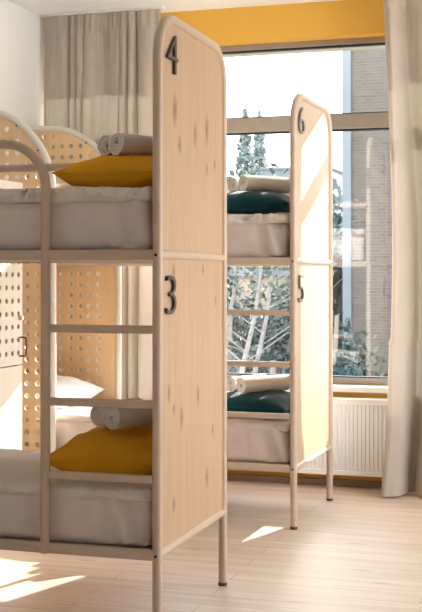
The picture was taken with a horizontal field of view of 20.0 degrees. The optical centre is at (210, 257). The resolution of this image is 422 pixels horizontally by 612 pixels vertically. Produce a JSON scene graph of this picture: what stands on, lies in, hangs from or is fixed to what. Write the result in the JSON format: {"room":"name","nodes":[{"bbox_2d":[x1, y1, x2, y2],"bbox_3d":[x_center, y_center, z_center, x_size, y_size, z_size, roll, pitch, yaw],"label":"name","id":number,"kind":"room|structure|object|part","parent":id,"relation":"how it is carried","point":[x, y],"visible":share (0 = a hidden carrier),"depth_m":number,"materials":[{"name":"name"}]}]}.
{"room":"dormitory","nodes":[
{"label":"dormitory","id":0,"kind":"room"},
{"bbox_2d":[0,0,43,179],"bbox_3d":[-2.409,-0.143,3.896,0.200,2.950,9.340,0,-1,18],"label":"wall","id":1,"kind":"structure","parent":0,"point":[21,29],"depth_m":7.45,"materials":[{"name":"white paint"}]},
{"bbox_2d":[8,0,337,14],"bbox_3d":[-0.082,-1.729,3.183,5.082,0.200,9.340,0,-1,18],"label":"ceiling","id":2,"kind":"structure","parent":0,"point":[39,7],"depth_m":7.39,"materials":[{"name":"paint"}]},
{"bbox_2d":[40,6,164,17],"bbox_3d":[-0.696,-1.559,7.570,0.840,0.012,0.040,0,-1,18],"label":"rail","id":3,"kind":"object","parent":2,"relation":"attached to","point":[154,7],"visible":1,"depth_m":7.55,"materials":[{"name":"white metal"}]},
{"bbox_2d":[44,9,160,399],"bbox_3d":[-0.699,-0.091,7.547,0.795,2.920,0.108,0,-1,18],"label":"curtain","id":4,"kind":"object","parent":3,"relation":"hanging from","point":[98,68],"visible":0.38,"depth_m":7.53,"materials":[{"name":"beige fabric"}]},
{"bbox_3d":[2.079,-1.572,6.693,2.380,0.013,0.040,0,-1,18],"label":"rail","id":5,"kind":"object","parent":2,"relation":"attached to","visible":0},
{"bbox_2d":[381,0,421,496],"bbox_3d":[1.689,-0.102,6.716,1.486,2.923,0.289,0,-1,18],"label":"curtain","id":6,"kind":"object","parent":5,"relation":"hanging from","point":[402,466],"visible":1,"depth_m":6.90,"materials":[{"name":"beige fabric"}]},
{"bbox_2d":[0,480,421,611],"bbox_3d":[-0.082,1.421,3.138,5.082,0.200,9.340,0,-1,18],"label":"floor","id":7,"kind":"structure","parent":0,"point":[360,550],"depth_m":5.27,"materials":[{"name":"laminate"}]},
{"bbox_2d":[0,179,26,449],"bbox_3d":[-1.337,0.486,5.801,0.655,1.745,0.715,0,-1,18],"label":"locker","id":8,"kind":"object","parent":7,"relation":"on","point":[11,317],"visible":0.6,"depth_m":5.93,"materials":[{"name":"brown wood"}]},
{"bbox_3d":[-1.072,0.903,5.711,0.018,0.730,0.711,0,-1,18],"label":"drawer","id":9,"kind":"part","parent":8,"relation":"part of","materials":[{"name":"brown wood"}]},
{"bbox_3d":[-1.072,0.073,5.723,0.018,0.917,0.711,0,-1,18],"label":"door","id":10,"kind":"part","parent":8,"relation":"part of","materials":[{"name":"brown wood"}]},
{"bbox_3d":[-0.946,0.447,6.021,0.040,0.103,0.009,0,-1,18],"label":"handle","id":11,"kind":"part","parent":8,"relation":"part of","materials":[{"name":"grey metal"}]},
{"bbox_2d":[0,110,55,451],"bbox_3d":[-1.139,0.267,6.494,0.652,2.204,0.040,0,-1,19],"label":"privacy screen","id":12,"kind":"object","parent":7,"relation":"on","point":[18,129],"visible":0.39,"depth_m":6.43,"materials":[{"name":"brown wood"}]},
{"bbox_2d":[31,126,121,398],"bbox_3d":[-0.852,0.279,7.341,0.652,2.204,0.041,0,-1,19],"label":"privacy screen","id":13,"kind":"object","parent":7,"relation":"on","point":[110,365],"visible":0.21,"depth_m":7.31,"materials":[{"name":"brown wood"}]},
{"bbox_2d":[0,14,226,611],"bbox_3d":[-0.976,0.236,4.825,1.934,2.218,0.840,0,-1,17],"label":"bunk bed","id":14,"kind":"object","parent":7,"relation":"on","point":[188,255],"visible":1,"depth_m":4.38,"materials":[{"name":"brown wood"}]},
{"bbox_3d":[-1.289,0.315,4.500,1.488,1.487,0.035,0,-1,17],"label":"ladder post","id":15,"kind":"part","parent":14,"relation":"part of","materials":[{"name":"beige metal"}]},
{"bbox_3d":[-0.858,-0.392,5.218,1.897,0.035,0.035,0,-1,17],"label":"guard rail","id":16,"kind":"part","parent":14,"relation":"part of","materials":[{"name":"beige metal"}]},
{"bbox_2d":[0,492,151,547],"bbox_3d":[-0.972,0.937,4.816,1.840,0.196,0.778,0,-1,17],"label":"mattress","id":17,"kind":"object","parent":14,"relation":"on","point":[97,520],"visible":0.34,"depth_m":4.27,"materials":[{"name":"white fabric"}]},
{"bbox_2d":[0,448,151,501],"bbox_3d":[-0.972,0.841,4.814,1.827,0.058,0.770,0,-1,17],"label":"duvet","id":18,"kind":"object","parent":17,"relation":"on","point":[19,469],"visible":0.29,"depth_m":4.33,"materials":[{"name":"white fabric"}]},
{"bbox_2d":[50,425,151,474],"bbox_3d":[-0.320,0.727,4.616,0.474,0.176,0.623,0,-1,15],"label":"pillow","id":19,"kind":"object","parent":18,"relation":"on","point":[128,450],"visible":0.6,"depth_m":4.38,"materials":[{"name":"yellow fabric"}]},
{"bbox_2d":[90,398,141,426],"bbox_3d":[-0.359,0.597,4.642,0.084,0.089,0.283,0,-1,30],"label":"rolled towel","id":20,"kind":"object","parent":19,"relation":"on","point":[96,413],"visible":0.14,"depth_m":4.53,"materials":[{"name":"beige fabric"}]},
{"bbox_2d":[103,407,151,428],"bbox_3d":[-0.266,0.588,4.525,0.088,0.096,0.302,-1,-1,44],"label":"rolled towel","id":21,"kind":"object","parent":19,"relation":"on","point":[114,418],"visible":0.64,"depth_m":4.44,"materials":[{"name":"beige fabric"}]},
{"bbox_2d":[0,200,152,249],"bbox_3d":[-0.972,-0.110,4.828,1.842,0.200,0.789,0,-1,17],"label":"mattress","id":22,"kind":"object","parent":14,"relation":"on","point":[129,224],"visible":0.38,"depth_m":4.28,"materials":[{"name":"white fabric"}]},
{"bbox_2d":[0,186,152,203],"bbox_3d":[-0.972,-0.226,4.829,1.827,0.077,0.792,0,-1,17],"label":"duvet","id":23,"kind":"object","parent":22,"relation":"on","point":[67,194],"visible":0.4,"depth_m":4.28,"materials":[{"name":"white fabric"}]},
{"bbox_2d":[51,155,152,187],"bbox_3d":[-0.304,-0.323,4.626,0.434,0.145,0.622,0,-1,14],"label":"pillow","id":24,"kind":"object","parent":23,"relation":"on","point":[131,171],"visible":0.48,"depth_m":4.37,"materials":[{"name":"yellow fabric"}]},
{"bbox_2d":[97,134,113,155],"bbox_3d":[-0.331,-0.425,4.664,0.082,0.090,0.291,0,-1,30],"label":"rolled towel","id":25,"kind":"object","parent":24,"relation":"on","point":[103,142],"visible":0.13,"depth_m":4.55,"materials":[{"name":"beige fabric"}]},
{"bbox_2d":[109,132,152,155],"bbox_3d":[-0.246,-0.424,4.554,0.089,0.087,0.312,-1,-1,45],"label":"rolled towel","id":26,"kind":"object","parent":24,"relation":"on","point":[119,143],"visible":0.61,"depth_m":4.46,"materials":[{"name":"beige fabric"}]},
{"bbox_3d":[-0.858,0.004,5.212,1.873,0.038,0.028,0,-1,17],"label":"rail","id":27,"kind":"part","parent":14,"relation":"part of","materials":[{"name":"beige metal"}]},
{"bbox_3d":[-1.094,-0.007,4.445,1.873,0.038,0.028,0,-1,17],"label":"rail","id":28,"kind":"part","parent":14,"relation":"part of","materials":[{"name":"beige metal"}]},
{"bbox_3d":[-1.094,1.037,4.430,1.873,0.038,0.028,0,-1,17],"label":"rail","id":29,"kind":"part","parent":14,"relation":"part of","materials":[{"name":"beige metal"}]},
{"bbox_3d":[-0.069,0.226,4.547,0.034,2.206,0.837,0,-1,17],"label":"frame","id":30,"kind":"part","parent":14,"relation":"part of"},
{"bbox_3d":[-0.072,-0.431,4.557,0.013,0.826,0.771,0,-1,17],"label":"panel","id":31,"kind":"part","parent":14,"relation":"part of","materials":[{"name":"brown wood"}]},
{"bbox_3d":[-0.072,0.516,4.544,0.013,1.019,0.771,0,-1,17],"label":"panel","id":32,"kind":"part","parent":14,"relation":"part of","materials":[{"name":"brown wood"}]},
{"bbox_2d":[26,93,332,529],"bbox_3d":[-0.355,0.263,6.701,1.934,2.218,0.840,0,-1,19],"label":"bunk bed","id":33,"kind":"object","parent":7,"relation":"on","point":[310,313],"visible":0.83,"depth_m":6.29,"materials":[{"name":"brown wood"}]},
{"bbox_3d":[-1.253,0.449,7.002,0.010,0.450,0.771,0,-1,19],"label":"headboard","id":34,"kind":"part","parent":33,"relation":"part of","materials":[{"name":"brown wood"}]},
{"bbox_3d":[-1.254,0.261,7.005,0.034,2.206,0.837,0,-1,19],"label":"frame","id":35,"kind":"part","parent":33,"relation":"part of","materials":[{"name":"beige metal"}]},
{"bbox_3d":[-0.677,0.342,6.386,1.488,1.487,0.035,0,-1,19],"label":"ladder post","id":36,"kind":"part","parent":33,"relation":"part of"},
{"bbox_2d":[25,420,289,463],"bbox_3d":[-0.354,0.962,6.686,1.844,0.200,0.795,0,-1,19],"label":"mattress","id":37,"kind":"object","parent":33,"relation":"on","point":[272,446],"visible":0.14,"depth_m":6.11,"materials":[{"name":"white fabric"}]},
{"bbox_2d":[25,406,289,431],"bbox_3d":[-0.350,0.868,6.690,1.827,0.058,0.770,0,-1,19],"label":"duvet","id":38,"kind":"object","parent":37,"relation":"on","point":[73,413],"visible":0.16,"depth_m":6.19,"materials":[{"name":"white fabric"}]},
{"bbox_2d":[26,375,104,409],"bbox_3d":[-0.966,0.762,6.889,0.516,0.172,0.653,0,-1,19],"label":"pillow","id":39,"kind":"object","parent":38,"relation":"on","point":[66,386],"visible":0.25,"depth_m":6.82,"materials":[{"name":"white fabric"}]},
{"bbox_2d":[227,390,289,418],"bbox_3d":[0.258,0.770,6.465,0.522,0.142,0.638,0,-1,19],"label":"pillow","id":40,"kind":"object","parent":38,"relation":"on","point":[271,401],"visible":0.38,"depth_m":6.22,"materials":[{"name":"teal fabric"}]},
{"bbox_2d":[227,374,266,391],"bbox_3d":[0.203,0.677,6.496,0.082,0.080,0.312,-1,-1,38],"label":"rolled towel","id":41,"kind":"object","parent":40,"relation":"on","point":[231,381],"visible":0.22,"depth_m":6.39,"materials":[{"name":"beige fabric"}]},
{"bbox_2d":[236,374,289,392],"bbox_3d":[0.286,0.668,6.366,0.323,0.085,0.081,1,-1,-34],"label":"rolled towel","id":42,"kind":"object","parent":40,"relation":"on","point":[247,384],"visible":0.98,"depth_m":6.32,"materials":[{"name":"beige fabric"}]},
{"bbox_3d":[-0.483,0.019,6.325,1.873,0.038,0.028,0,-1,19],"label":"rail","id":43,"kind":"part","parent":33,"relation":"part of","materials":[{"name":"beige metal"}]},
{"bbox_3d":[-0.227,0.030,7.085,1.873,0.038,0.028,0,-1,19],"label":"rail","id":44,"kind":"part","parent":33,"relation":"part of","materials":[{"name":"beige metal"}]},
{"bbox_2d":[227,223,289,257],"bbox_3d":[-0.358,-0.082,6.704,1.828,0.197,0.783,0,-1,19],"label":"mattress","id":45,"kind":"object","parent":33,"relation":"on","point":[243,240],"visible":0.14,"depth_m":6.12,"materials":[{"name":"white fabric"}]},
{"bbox_2d":[227,212,289,224],"bbox_3d":[-0.350,-0.201,6.705,1.827,0.081,0.792,0,-1,19],"label":"duvet","id":46,"kind":"object","parent":45,"relation":"on","point":[280,217],"visible":0.09,"depth_m":6.12,"materials":[{"name":"white fabric"}]},
{"bbox_2d":[227,190,289,214],"bbox_3d":[0.248,-0.294,6.484,0.522,0.142,0.638,0,-1,19],"label":"pillow","id":47,"kind":"object","parent":46,"relation":"on","point":[263,201],"visible":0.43,"depth_m":6.22,"materials":[{"name":"teal fabric"}]},
{"bbox_2d":[227,177,240,191],"bbox_3d":[0.203,-0.388,6.515,0.077,0.085,0.310,-1,-1,36],"label":"rolled towel","id":48,"kind":"object","parent":47,"relation":"on","point":[232,184],"visible":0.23,"depth_m":6.40,"materials":[{"name":"beige fabric"}]},
{"bbox_2d":[238,174,289,192],"bbox_3d":[0.292,-0.396,6.383,0.321,0.087,0.080,1,-1,-37],"label":"rolled towel","id":49,"kind":"object","parent":47,"relation":"on","point":[246,182],"visible":0.98,"depth_m":6.33,"materials":[{"name":"beige fabric"}]},
{"bbox_3d":[-0.483,1.064,6.310,1.873,0.038,0.028,0,-1,19],"label":"rail","id":50,"kind":"part","parent":33,"relation":"part of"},
{"bbox_3d":[0.544,0.253,6.398,0.034,2.206,0.837,0,-1,19],"label":"frame","id":51,"kind":"part","parent":33,"relation":"part of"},
{"bbox_3d":[0.541,-0.404,6.408,0.013,0.826,0.771,0,-1,19],"label":"panel","id":52,"kind":"part","parent":33,"relation":"part of","materials":[{"name":"brown wood"}]},
{"bbox_3d":[0.541,0.543,6.395,0.013,1.019,0.771,0,-1,19],"label":"panel","id":53,"kind":"part","parent":33,"relation":"part of","materials":[{"name":"brown wood"}]},
{"bbox_2d":[161,0,387,480],"bbox_3d":[1.251,-0.094,7.374,4.682,2.950,0.500,0,-1,18],"label":"wall","id":54,"kind":"structure","parent":0,"point":[340,19],"depth_m":7.37,"materials":[{"name":"paint"}]},
{"bbox_2d":[219,36,388,385],"bbox_3d":[1.192,-0.272,7.285,4.440,2.165,0.080,0,-1,18],"label":"window","id":55,"kind":"structure","parent":54,"relation":"in","point":[361,121],"depth_m":7.43,"materials":[{"name":"beige metal"}]},
{"bbox_2d":[227,473,381,487],"bbox_3d":[1.173,1.358,7.106,4.662,0.040,0.017,0,-1,18],"label":"baseboard","id":56,"kind":"structure","parent":54,"relation":"attached to","point":[238,477],"depth_m":7.29,"materials":[{"name":"brown wood"}]},
{"bbox_2d":[223,36,385,57],"bbox_3d":[1.239,-1.460,7.452,4.440,0.215,0.396,0,-1,18],"label":"trim","id":57,"kind":"structure","parent":54,"relation":"attached to","point":[382,46],"depth_m":7.80,"materials":[{"name":"white"}]},
{"bbox_2d":[229,397,386,476],"bbox_3d":[0.503,1.067,7.259,1.358,0.456,0.124,0,-1,18],"label":"radiator","id":58,"kind":"object","parent":54,"relation":"attached to","point":[359,424],"visible":0.14,"depth_m":7.09,"materials":[{"name":"white metal"}]},
{"bbox_2d":[333,397,386,399],"bbox_3d":[0.499,0.844,7.252,1.350,0.011,0.062,0,-1,18],"label":"grille","id":59,"kind":"object","parent":58,"relation":"attached to","point":[334,398],"depth_m":7.11,"materials":[{"name":"white metal"}]},
{"bbox_2d":[289,384,387,392],"bbox_3d":[1.158,0.791,7.162,4.440,0.034,0.143,0,-1,18],"label":"windowsill","id":60,"kind":"structure","parent":54,"relation":"attached to","point":[336,387],"depth_m":7.18,"materials":[{"name":"white paint"}]},
{"label":"outside","id":61,"kind":"structure","parent":0,"visible":0},
{"bbox_3d":[25.278,8.346,134.341,150.000,0.300,256.210,0,-1,18],"label":"ground","id":62,"kind":"structure","parent":61,"visible":0},
{"bbox_2d":[227,266,235,318],"bbox_3d":[1.327,3.725,57.132,4.310,7.165,3.742,0,-1,18],"label":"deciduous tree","id":63,"kind":"object","parent":62,"relation":"on","point":[229,268],"visible":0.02,"depth_m":57.20,"materials":[{"name":"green plant"}]},
{"bbox_2d":[228,266,255,280],"bbox_3d":[1.414,1.866,66.545,3.202,10.729,2.961,-1,-1,38],"label":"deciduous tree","id":64,"kind":"object","parent":62,"relation":"on","point":[233,266],"visible":0.02,"depth_m":66.06,"materials":[{"name":"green plant"}]},
{"bbox_2d":[235,104,256,177],"bbox_3d":[4.535,-6.051,160.111,3.418,29.231,3.532,0,-1,18],"label":"poplar tree","id":65,"kind":"object","parent":62,"relation":"on","point":[246,156],"visible":0.22,"depth_m":159.76,"materials":[{"name":"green plant"}]},
{"bbox_2d":[227,169,268,335],"bbox_3d":[0.292,2.620,17.029,1.816,7.812,1.571,0,-1,-7],"label":"birch tree","id":66,"kind":"object","parent":62,"relation":"on","point":[231,172],"visible":0.19,"depth_m":17.10,"materials":[{"name":"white plant"}]},
{"bbox_2d":[227,315,279,373],"bbox_3d":[0.327,3.858,25.954,3.730,5.579,3.432,0,-1,18],"label":"deciduous tree","id":67,"kind":"object","parent":62,"relation":"on","point":[230,369],"visible":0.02,"depth_m":25.59,"materials":[{"name":"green plant"}]},
{"bbox_2d":[227,274,288,372],"bbox_3d":[1.126,3.564,32.384,4.031,6.353,3.876,0,-1,18],"label":"deciduous tree","id":68,"kind":"object","parent":62,"relation":"on","point":[237,324],"visible":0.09,"depth_m":32.20,"materials":[{"name":"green plant"}]},
{"bbox_2d":[252,109,268,175],"bbox_3d":[6.710,-6.203,166.735,3.595,29.724,3.626,0,-1,18],"label":"poplar tree","id":69,"kind":"object","parent":62,"relation":"on","point":[259,150],"visible":0.17,"depth_m":166.33,"materials":[{"name":"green plant"}]},
{"bbox_2d":[270,367,288,373],"bbox_3d":[0.858,4.013,17.416,2.164,5.027,2.106,0,-1,18],"label":"deciduous tree","id":70,"kind":"object","parent":62,"relation":"on","point":[273,370],"visible":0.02,"depth_m":17.39,"materials":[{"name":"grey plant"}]},
{"bbox_2d":[227,163,333,372],"bbox_3d":[0.468,2.623,15.363,1.835,7.760,1.687,0,-1,-27],"label":"birch tree","id":71,"kind":"object","parent":62,"relation":"on","point":[258,285],"visible":0.17,"depth_m":15.45,"materials":[{"name":"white plant"}]},
{"bbox_3d":[0.670,-0.383,15.454,1.540,1.745,1.494,1,-1,-41],"label":"crown","id":72,"kind":"part","parent":71,"relation":"part of","materials":[{"name":"green plant"}]},
{"bbox_2d":[230,270,342,370],"bbox_3d":[2.823,3.602,37.778,2.774,6.429,6.300,0,-1,18],"label":"building","id":73,"kind":"structure","parent":62,"relation":"on","point":[335,273],"depth_m":35.20,"materials":[{"name":"white paint"}]},
{"bbox_2d":[227,169,361,372],"bbox_3d":[0.845,2.652,16.413,2.358,7.731,1.556,-1,-1,43],"label":"birch tree","id":74,"kind":"object","parent":62,"relation":"on","point":[261,340],"visible":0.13,"depth_m":16.43,"materials":[{"name":"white plant"}]},
{"bbox_3d":[0.835,-0.351,16.446,1.599,1.724,1.608,0,-1,18],"label":"crown","id":75,"kind":"part","parent":74,"relation":"part of","materials":[{"name":"green plant"}]},
{"bbox_2d":[260,166,341,215],"bbox_3d":[9.161,0.079,107.675,6.231,15.471,13.300,0,-1,18],"label":"apartment building","id":76,"kind":"structure","parent":62,"relation":"on","point":[336,173],"depth_m":102.27,"materials":[{"name":"white paint"}]},
{"bbox_2d":[249,277,358,373],"bbox_3d":[1.852,3.533,27.884,2.768,6.286,3.174,1,-1,-42],"label":"deciduous tree","id":77,"kind":"object","parent":62,"relation":"on","point":[284,347],"visible":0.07,"depth_m":27.36,"materials":[{"name":"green plant"}]},
{"bbox_2d":[276,315,387,376],"bbox_3d":[2.490,3.897,24.306,2.736,5.465,2.314,-1,-1,34],"label":"bush","id":78,"kind":"object","parent":62,"relation":"on","point":[338,350],"visible":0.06,"depth_m":24.20,"materials":[{"name":"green plant"}]},
{"bbox_2d":[332,178,342,335],"bbox_3d":[4.005,1.819,38.345,2.430,10.016,2.272,0,-1,18],"label":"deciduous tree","id":79,"kind":"object","parent":62,"relation":"on","point":[336,217],"visible":0.14,"depth_m":37.85,"materials":[{"name":"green plant"}]},
{"bbox_2d":[342,49,391,376],"bbox_3d":[8.766,-0.566,33.834,9.250,14.650,6.250,0,-1,18],"label":"brick building","id":80,"kind":"structure","parent":62,"relation":"on","point":[366,164],"depth_m":32.17,"materials":[{"name":"grey brick"}]}
]}

